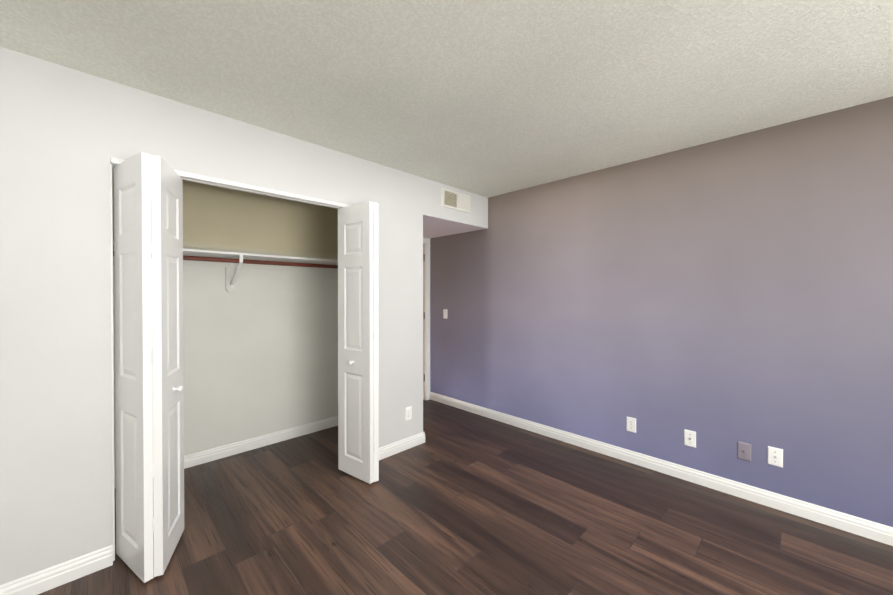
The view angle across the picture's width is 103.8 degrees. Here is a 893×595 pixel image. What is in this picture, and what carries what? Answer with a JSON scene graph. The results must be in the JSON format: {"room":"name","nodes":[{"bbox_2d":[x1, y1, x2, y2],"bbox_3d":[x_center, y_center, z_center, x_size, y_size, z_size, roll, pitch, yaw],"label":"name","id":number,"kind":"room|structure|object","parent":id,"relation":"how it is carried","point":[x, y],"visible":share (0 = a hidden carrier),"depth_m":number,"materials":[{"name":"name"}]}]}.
{"room":"empty bedroom","nodes":[
{"label":"empty bedroom","id":0,"kind":"room"},
{"bbox_2d":[0,46,422,584],"bbox_3d":[-1.509,0.127,2.033,3.515,2.440,0.120,0,1,-45],"label":"wall","id":1,"kind":"structure","parent":0,"point":[56,504],"depth_m":1.69,"materials":[{"name":"white paint"}]},
{"bbox_2d":[0,545,112,594],"bbox_3d":[-2.199,1.305,1.264,1.440,0.097,0.015,0,1,-45],"label":"baseboard","id":2,"kind":"structure","parent":1,"relation":"attached to","point":[44,580],"depth_m":1.64,"materials":[{"name":"white wood"}]},
{"bbox_2d":[110,163,114,560],"bbox_3d":[-1.736,0.326,1.817,0.008,2.045,0.090,0,1,-45],"label":"liner","id":3,"kind":"object","parent":1,"relation":"attached to","point":[112,349],"visible":0.21,"depth_m":1.78,"materials":[{"name":"white wood"}]},
{"bbox_2d":[113,152,183,582],"bbox_3d":[-1.500,0.325,1.796,0.286,2.018,0.361,0,1,-45],"label":"bifold door","id":4,"kind":"structure","parent":3,"relation":"attached to","point":[148,317],"depth_m":1.71,"materials":[{"name":"white wood"}]},
{"bbox_2d":[110,157,351,208],"bbox_3d":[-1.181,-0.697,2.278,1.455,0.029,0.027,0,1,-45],"label":"trim","id":5,"kind":"structure","parent":1,"relation":"attached to","point":[116,161],"depth_m":2.20,"materials":[{"name":"white wood"}]},
{"bbox_2d":[338,201,378,483],"bbox_3d":[-0.655,0.319,2.630,0.183,2.018,0.365,0,1,-41],"label":"bifold door","id":6,"kind":"structure","parent":5,"relation":"attached to","point":[358,384],"depth_m":2.56,"materials":[{"name":"white wood"}]},
{"bbox_2d":[379,432,424,459],"bbox_3d":[-0.426,1.292,3.016,0.635,0.097,0.015,0,1,-45],"label":"baseboard","id":7,"kind":"structure","parent":1,"relation":"attached to","point":[391,449],"depth_m":3.04,"materials":[{"name":"white wood"}]},
{"bbox_2d":[405,406,411,420],"bbox_3d":[-0.336,1.031,3.108,0.072,0.116,0.008,0,1,-45],"label":"electrical outlet","id":8,"kind":"object","parent":1,"relation":"attached to","point":[408,413],"visible":1,"depth_m":3.10,"materials":[{"name":"white plastic"}]},
{"bbox_2d":[112,167,337,473],"bbox_3d":[-1.756,0.119,3.130,2.325,2.440,0.120,0,1,-45],"label":"wall","id":9,"kind":"structure","parent":0,"point":[260,348],"depth_m":3.10,"materials":[{"name":"beige paint"}]},
{"bbox_2d":[113,243,337,291],"bbox_3d":[-1.593,-0.199,2.951,2.070,0.310,0.359,0,1,-45],"label":"shelf","id":10,"kind":"object","parent":9,"relation":"attached to","point":[232,263],"visible":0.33,"depth_m":2.94,"materials":[{"name":"white wood"}]},
{"bbox_2d":[114,416,337,488],"bbox_3d":[-1.714,1.291,3.086,2.070,0.097,0.015,0,1,-45],"label":"baseboard","id":11,"kind":"structure","parent":9,"relation":"attached to","point":[202,457],"depth_m":3.09,"materials":[{"name":"white wood"}]},
{"bbox_2d":[0,0,892,197],"bbox_3d":[0.251,-1.144,0.919,4.706,0.120,6.075,0,1,-45],"label":"ceiling","id":12,"kind":"structure","parent":0,"point":[488,98],"depth_m":1.66,"materials":[{"name":"white paint"}]},
{"bbox_2d":[423,178,487,237],"bbox_3d":[-0.213,-0.936,3.891,0.951,0.340,0.955,0,1,-45],"label":"soffit","id":13,"kind":"structure","parent":0,"point":[439,220],"depth_m":3.63,"materials":[{"name":"white paint"}]},
{"bbox_2d":[441,187,469,213],"bbox_3d":[0.103,-0.971,3.523,0.415,0.190,0.014,0,1,-45],"label":"air vent register","id":14,"kind":"object","parent":13,"relation":"attached to","point":[454,200],"visible":0.98,"depth_m":3.51,"materials":[{"name":"white metal"}]},
{"bbox_2d":[38,399,892,594],"bbox_3d":[0.251,1.406,0.938,4.706,0.100,6.075,0,1,-45],"label":"floor","id":15,"kind":"structure","parent":0,"point":[460,502],"depth_m":2.01,"materials":[{"name":"laminate"}]},
{"bbox_2d":[430,96,892,526],"bbox_3d":[1.882,0.124,2.540,0.120,2.440,6.075,0,1,-45],"label":"wall","id":16,"kind":"structure","parent":0,"point":[721,297],"depth_m":2.48,"materials":[{"name":"paint"}]},
{"bbox_2d":[443,309,446,318],"bbox_3d":[-0.019,0.205,4.368,0.017,0.116,0.072,0,1,-45],"label":"light switch","id":17,"kind":"object","parent":16,"relation":"attached to","point":[445,313],"visible":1,"depth_m":4.37,"materials":[{"name":"white plastic"}]},
{"bbox_2d":[627,417,635,432],"bbox_3d":[1.500,1.033,2.843,0.008,0.116,0.072,0,1,-45],"label":"electrical outlet","id":18,"kind":"object","parent":16,"relation":"attached to","point":[631,424],"visible":1,"depth_m":2.84,"materials":[{"name":"white plastic"}]},
{"bbox_2d":[430,392,892,545],"bbox_3d":[1.834,1.296,2.501,0.015,0.097,5.835,0,1,-45],"label":"baseboard","id":19,"kind":"structure","parent":16,"relation":"attached to","point":[878,532],"depth_m":2.48,"materials":[{"name":"white wood"}]},
{"bbox_2d":[684,429,695,447],"bbox_3d":[1.777,1.030,2.556,0.016,0.116,0.072,0,1,-45],"label":"electrical outlet","id":20,"kind":"object","parent":16,"relation":"attached to","point":[689,438],"visible":1,"depth_m":2.56,"materials":[{"name":"white plastic"}]},
{"bbox_2d":[737,441,750,461],"bbox_3d":[1.990,1.031,2.340,0.016,0.116,0.072,0,1,-45],"label":"electrical outlet","id":21,"kind":"object","parent":16,"relation":"attached to","point":[743,451],"visible":1,"depth_m":2.34,"materials":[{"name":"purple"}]},
{"bbox_2d":[768,446,782,467],"bbox_3d":[2.096,1.018,2.233,0.016,0.116,0.072,0,1,-45],"label":"electrical outlet","id":22,"kind":"object","parent":16,"relation":"attached to","point":[775,456],"visible":1,"depth_m":2.23,"materials":[{"name":"white plastic"}]},
{"bbox_3d":[-0.593,-0.907,4.272,0.805,0.405,0.120,0,1,-45],"label":"wall","id":23,"kind":"structure","parent":0,"visible":0},
{"bbox_2d":[423,244,424,399],"bbox_3d":[-0.551,0.318,4.241,0.779,2.011,0.108,0,1,-45],"label":"hall door","id":24,"kind":"structure","parent":23,"relation":"in","point":[423,321],"depth_m":4.52,"materials":[{"name":"beige wood"}]},
{"bbox_2d":[423,238,429,399],"bbox_3d":[-0.588,0.289,4.275,0.903,2.084,0.136,0,1,-45],"label":"door frame","id":25,"kind":"structure","parent":23,"relation":"attached to","point":[426,242],"depth_m":4.52,"materials":[{"name":"white wood"}]}
]}

